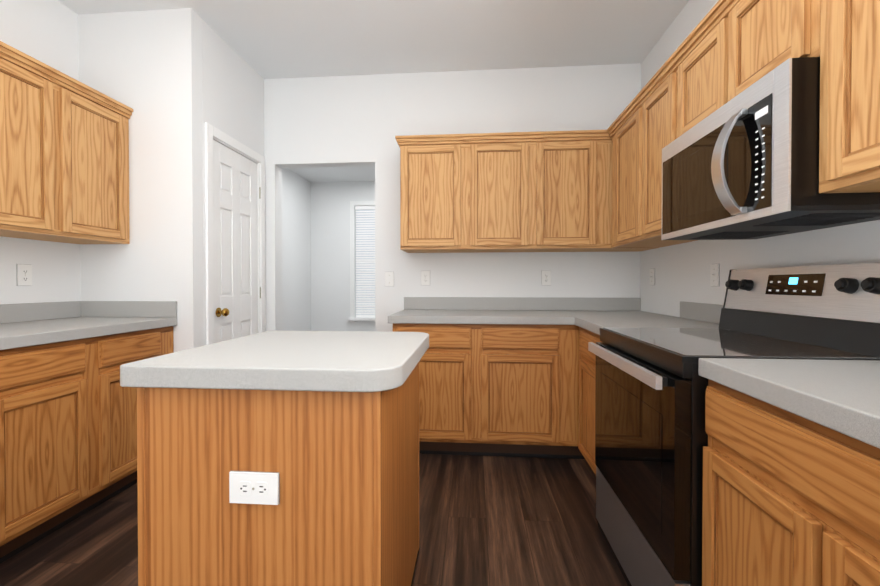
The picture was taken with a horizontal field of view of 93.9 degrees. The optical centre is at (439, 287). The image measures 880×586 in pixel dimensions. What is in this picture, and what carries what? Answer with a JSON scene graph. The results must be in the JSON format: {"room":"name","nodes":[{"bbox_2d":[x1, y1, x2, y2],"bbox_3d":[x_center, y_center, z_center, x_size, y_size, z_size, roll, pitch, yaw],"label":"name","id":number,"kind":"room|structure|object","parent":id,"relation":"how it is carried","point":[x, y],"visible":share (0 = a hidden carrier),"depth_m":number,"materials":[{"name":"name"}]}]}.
{"room":"kitchen","nodes":[
{"label":"kitchen","id":0,"kind":"room"},
{"bbox_2d":[0,0,80,303],"bbox_3d":[-2.463,-0.271,0.378,0.120,2.777,4.556,0,1,5],"label":"wall","id":1,"kind":"structure","parent":0,"point":[45,32],"depth_m":2.32,"materials":[{"name":"white paint"}]},
{"bbox_2d":[16,264,31,285],"bbox_3d":[-2.247,-0.070,2.225,0.009,0.117,0.073,0,1,5],"label":"electrical outlet","id":2,"kind":"object","parent":1,"relation":"attached to","point":[24,274],"visible":1,"depth_m":2.22,"materials":[{"name":"white plastic"}]},
{"bbox_2d":[0,41,71,240],"bbox_3d":[-2.105,-0.663,1.866,0.347,0.802,0.493,0,1,5],"label":"upper cabinet","id":3,"kind":"object","parent":1,"relation":"attached to","point":[64,158],"depth_m":1.96,"materials":[{"name":"brown wood"}]},
{"bbox_2d":[51,78,132,243],"bbox_3d":[-2.071,-0.668,2.283,0.347,0.802,0.482,0,1,5],"label":"upper cabinet","id":4,"kind":"object","parent":1,"relation":"attached to","point":[100,125],"depth_m":2.30,"materials":[{"name":"brown wood"}]},
{"bbox_2d":[78,8,203,351],"bbox_3d":[-1.856,-0.294,2.563,0.735,2.777,0.100,0,1,5],"label":"wall","id":5,"kind":"structure","parent":0,"point":[146,66],"depth_m":2.50,"materials":[{"name":"white paint"}]},
{"bbox_2d":[202,19,263,345],"bbox_3d":[-1.505,-0.299,2.968,0.100,2.777,0.758,0,1,5],"label":"wall","id":6,"kind":"structure","parent":0,"point":[233,93],"depth_m":2.85,"materials":[{"name":"white paint"}]},
{"bbox_2d":[213,140,257,342],"bbox_3d":[-1.446,0.053,2.966,0.106,2.058,0.582,0,1,5],"label":"pantry door","id":7,"kind":"structure","parent":6,"relation":"in","point":[235,246],"depth_m":2.94,"materials":[{"name":"white paint"}]},
{"bbox_2d":[205,122,265,344],"bbox_3d":[-1.497,0.020,2.970,0.116,2.139,0.726,0,1,5],"label":"door frame","id":8,"kind":"structure","parent":6,"relation":"attached to","point":[212,133],"depth_m":2.68,"materials":[{"name":"white paint"}]},
{"bbox_2d":[259,187,260,297],"bbox_3d":[-1.427,0.042,3.266,0.011,1.680,0.012,0,1,5],"label":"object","id":9,"kind":"structure","parent":6,"relation":"attached to","point":[260,198],"depth_m":3.25,"materials":[{"name":"silver metal"}]},
{"bbox_2d":[282,168,310,330],"bbox_3d":[-1.824,-0.146,4.443,0.120,2.440,1.880,0,1,5],"label":"wall","id":10,"kind":"structure","parent":0,"point":[296,252],"depth_m":4.94,"materials":[{"name":"white paint"}]},
{"bbox_2d":[0,454,627,585],"bbox_3d":[-0.452,1.134,1.676,4.881,0.060,7.800,0,1,5],"label":"floor","id":11,"kind":"structure","parent":0,"point":[504,521],"depth_m":1.83,"materials":[{"name":"brown wood"}]},
{"bbox_2d":[0,390,3,563],"bbox_3d":[-2.012,0.675,1.296,0.627,0.864,0.556,0,1,5],"label":"base cabinet","id":12,"kind":"object","parent":11,"relation":"on","point":[1,391],"depth_m":1.57,"materials":[{"name":"brown wood"}]},
{"bbox_2d":[0,301,176,349],"bbox_3d":[-1.999,0.165,1.407,0.635,0.147,2.234,0,1,5],"label":"countertop","id":13,"kind":"structure","parent":12,"relation":"on","point":[26,324],"depth_m":2.22,"materials":[{"name":"laminate"}]},
{"bbox_2d":[0,335,111,560],"bbox_3d":[-1.974,0.670,1.756,0.627,0.864,0.556,0,1,5],"label":"base cabinet","id":14,"kind":"object","parent":11,"relation":"on","point":[68,431],"depth_m":1.78,"materials":[{"name":"brown wood"}]},
{"bbox_2d":[108,327,167,496],"bbox_3d":[-1.940,0.666,2.174,0.627,0.864,0.473,0,1,5],"label":"base cabinet","id":15,"kind":"object","parent":11,"relation":"on","point":[123,348],"depth_m":2.15,"materials":[{"name":"brown wood"}]},
{"bbox_2d":[168,326,173,353],"bbox_3d":[-1.918,0.663,2.446,0.627,0.864,0.162,0,1,5],"label":"base cabinet","id":16,"kind":"object","parent":11,"relation":"on","point":[170,329],"depth_m":2.47,"materials":[{"name":"brown wood"}]},
{"bbox_2d":[137,362,419,585],"bbox_3d":[-0.433,0.677,1.393,0.640,0.860,0.727,0,1,5],"label":"kitchen island","id":17,"kind":"object","parent":11,"relation":"on","point":[345,511],"visible":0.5,"depth_m":1.04,"materials":[{"name":"brown wood"}]},
{"bbox_2d":[229,471,279,504],"bbox_3d":[-0.464,0.499,1.026,0.128,0.080,0.009,0,1,5],"label":"outlet","id":18,"kind":"object","parent":17,"relation":"attached to","point":[249,487],"visible":1,"depth_m":1.02,"materials":[{"name":"white plastic"}]},
{"bbox_2d":[120,330,428,391],"bbox_3d":[-0.424,0.217,1.387,0.712,0.055,0.777,0,1,5],"label":"island countertop","id":19,"kind":"structure","parent":17,"relation":"on","point":[355,361],"depth_m":1.05,"materials":[{"name":"laminate"}]},
{"bbox_2d":[393,323,484,455],"bbox_3d":[0.008,0.658,2.921,0.580,0.864,0.626,0,1,5],"label":"base cabinet","id":20,"kind":"object","parent":11,"relation":"on","point":[452,368],"depth_m":2.61,"materials":[{"name":"brown wood"}]},
{"bbox_2d":[485,324,560,457],"bbox_3d":[0.488,0.658,2.882,0.558,0.864,0.626,0,1,5],"label":"base cabinet","id":21,"kind":"object","parent":11,"relation":"on","point":[509,390],"depth_m":2.57,"materials":[{"name":"brown wood"}]},
{"bbox_2d":[561,325,584,458],"bbox_3d":[1.103,0.659,2.832,0.766,0.864,0.626,0,1,5],"label":"base cabinet","id":22,"kind":"object","parent":11,"relation":"on","point":[569,333],"depth_m":2.56,"materials":[{"name":"brown wood"}]},
{"bbox_2d":[388,297,679,324],"bbox_3d":[0.588,0.149,2.864,1.799,0.147,0.635,0,1,5],"label":"countertop","id":23,"kind":"structure","parent":22,"relation":"on","point":[496,310],"depth_m":3.10,"materials":[{"name":"laminate"}]},
{"bbox_2d":[578,327,601,474],"bbox_3d":[1.121,0.666,2.194,0.627,0.865,0.636,0,1,5],"label":"base cabinet","id":24,"kind":"object","parent":11,"relation":"on","point":[586,403],"visible":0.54,"depth_m":2.30,"materials":[{"name":"brown wood"}]},
{"bbox_2d":[575,301,722,334],"bbox_3d":[1.117,0.157,2.185,0.635,0.147,0.629,0,1,5],"label":"countertop","id":25,"kind":"structure","parent":24,"relation":"on","point":[698,315],"depth_m":2.20,"materials":[{"name":"laminate"}]},
{"bbox_2d":[588,262,879,585],"bbox_3d":[1.011,0.513,1.499,0.730,1.184,0.756,0,1,5],"label":"stove","id":26,"kind":"object","parent":11,"relation":"on","point":[651,438],"visible":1,"depth_m":1.34,"materials":[{"name":"black metal"}]},
{"bbox_2d":[702,379,879,585],"bbox_3d":[0.990,0.683,0.584,0.627,0.865,1.066,0,1,5],"label":"base cabinet","id":27,"kind":"object","parent":11,"relation":"on","point":[790,499],"visible":0.96,"depth_m":0.84,"materials":[{"name":"brown wood"}]},
{"bbox_2d":[698,358,879,448],"bbox_3d":[0.986,0.174,0.579,0.635,0.147,1.066,0,1,5],"label":"countertop","id":28,"kind":"structure","parent":27,"relation":"on","point":[842,396],"depth_m":0.85,"materials":[{"name":"stone"}]},
{"bbox_2d":[288,166,374,182],"bbox_3d":[-0.439,-1.395,4.378,2.890,0.060,2.000,0,1,5],"label":"ceiling","id":29,"kind":"structure","parent":0,"point":[342,174],"depth_m":4.92,"materials":[{"name":"white paint"}]},
{"bbox_2d":[311,181,374,330],"bbox_3d":[-0.363,-0.155,5.328,2.890,2.440,0.120,0,1,5],"label":"wall","id":30,"kind":"structure","parent":0,"point":[330,256],"depth_m":5.35,"materials":[{"name":"white paint"}]},
{"bbox_2d":[348,201,374,321],"bbox_3d":[-0.647,-0.340,5.311,1.065,1.560,0.145,0,1,5],"label":"window","id":31,"kind":"structure","parent":30,"relation":"in","point":[353,204],"depth_m":5.32,"materials":[{"name":"white paint"}]},
{"bbox_2d":[355,206,374,317],"bbox_3d":[-0.647,-0.339,5.318,0.899,1.444,0.042,0,1,5],"label":"window blinds","id":32,"kind":"object","parent":31,"relation":"attached to","point":[372,311],"visible":0.21,"depth_m":5.33,"materials":[{"name":"white plastic"}]},
{"bbox_2d":[58,0,688,78],"bbox_3d":[-0.533,-1.693,0.648,3.921,0.060,5.438,0,1,5],"label":"ceiling","id":33,"kind":"structure","parent":0,"point":[270,39],"depth_m":2.70,"materials":[{"name":"white paint"}]},
{"bbox_2d":[264,63,640,331],"bbox_3d":[-0.001,-0.302,3.288,3.046,2.777,0.120,0,1,5],"label":"wall","id":34,"kind":"structure","parent":0,"point":[342,121],"depth_m":3.23,"materials":[{"name":"white paint"}]},
{"bbox_2d":[385,272,393,285],"bbox_3d":[-0.401,-0.071,3.253,0.073,0.117,0.017,0,1,5],"label":"light switch","id":35,"kind":"object","parent":34,"relation":"attached to","point":[389,278],"visible":1,"depth_m":3.25,"materials":[{"name":"white plastic"}]},
{"bbox_2d":[421,271,429,284],"bbox_3d":[-0.114,-0.079,3.234,0.073,0.117,0.009,0,1,5],"label":"electrical outlet","id":36,"kind":"object","parent":34,"relation":"attached to","point":[425,277],"visible":1,"depth_m":3.23,"materials":[{"name":"white plastic"}]},
{"bbox_2d":[399,134,474,252],"bbox_3d":[-0.016,-0.663,3.049,0.506,0.776,0.347,0,1,5],"label":"upper cabinet","id":37,"kind":"object","parent":34,"relation":"attached to","point":[437,172],"depth_m":2.88,"materials":[{"name":"brown wood"}]},
{"bbox_2d":[475,131,542,251],"bbox_3d":[0.418,-0.662,3.014,0.546,0.776,0.347,0,1,5],"label":"upper cabinet","id":38,"kind":"object","parent":34,"relation":"attached to","point":[508,167],"depth_m":2.84,"materials":[{"name":"brown wood"}]},
{"bbox_2d":[541,270,550,284],"bbox_3d":[0.816,-0.078,3.158,0.073,0.117,0.009,0,1,5],"label":"electrical outlet","id":39,"kind":"object","parent":34,"relation":"attached to","point":[545,277],"visible":1,"depth_m":3.15,"materials":[{"name":"white plastic"}]},
{"bbox_2d":[539,130,598,251],"bbox_3d":[0.840,-0.662,2.979,0.471,0.776,0.347,0,1,5],"label":"upper cabinet","id":40,"kind":"object","parent":34,"relation":"attached to","point":[546,191],"depth_m":2.81,"materials":[{"name":"brown wood"}]},
{"bbox_2d":[591,130,659,251],"bbox_3d":[1.263,-0.662,2.945,0.469,0.776,0.347,0,1,5],"label":"upper cabinet","id":41,"kind":"object","parent":34,"relation":"attached to","point":[605,142],"depth_m":2.80,"materials":[{"name":"brown wood"}]},
{"bbox_2d":[640,0,879,316],"bbox_3d":[1.361,-0.273,0.509,0.120,2.777,5.438,0,1,5],"label":"wall","id":42,"kind":"structure","parent":0,"point":[682,271],"depth_m":2.19,"materials":[{"name":"white paint"}]},
{"bbox_2d":[607,55,696,247],"bbox_3d":[1.265,-0.664,2.301,0.360,0.794,0.902,0,1,5],"label":"upper cabinet","id":43,"kind":"object","parent":42,"relation":"attached to","point":[642,129],"visible":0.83,"depth_m":2.25,"materials":[{"name":"brown wood"}]},
{"bbox_2d":[650,269,654,284],"bbox_3d":[1.485,-0.077,2.888,0.017,0.117,0.073,0,1,5],"label":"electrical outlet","id":44,"kind":"object","parent":42,"relation":"attached to","point":[652,276],"visible":1,"depth_m":2.88,"materials":[{"name":"white plastic"}]},
{"bbox_2d":[710,263,719,285],"bbox_3d":[1.424,-0.067,2.139,0.017,0.117,0.073,0,1,5],"label":"light switch","id":45,"kind":"object","parent":42,"relation":"attached to","point":[714,274],"visible":1,"depth_m":2.13,"materials":[{"name":"white plastic"}]},
{"bbox_2d":[672,0,820,137],"bbox_3d":[1.197,-0.840,1.469,0.360,0.424,0.760,0,1,5],"label":"upper cabinet","id":46,"kind":"object","parent":42,"relation":"attached to","point":[726,51],"visible":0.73,"depth_m":1.43,"materials":[{"name":"brown wood"}]},
{"bbox_2d":[661,57,879,239],"bbox_3d":[1.140,-0.419,1.478,0.470,0.415,0.756,0,1,5],"label":"microwave","id":47,"kind":"object","parent":46,"relation":"attached to","point":[744,165],"visible":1,"depth_m":1.26,"materials":[{"name":"silver metal"}]},
{"bbox_2d":[819,0,879,192],"bbox_3d":[1.123,-0.645,0.559,0.360,0.794,1.066,0,1,5],"label":"upper cabinet","id":48,"kind":"object","parent":42,"relation":"attached to","point":[849,145],"visible":1,"depth_m":1.00,"materials":[{"name":"brown wood"}]}
]}

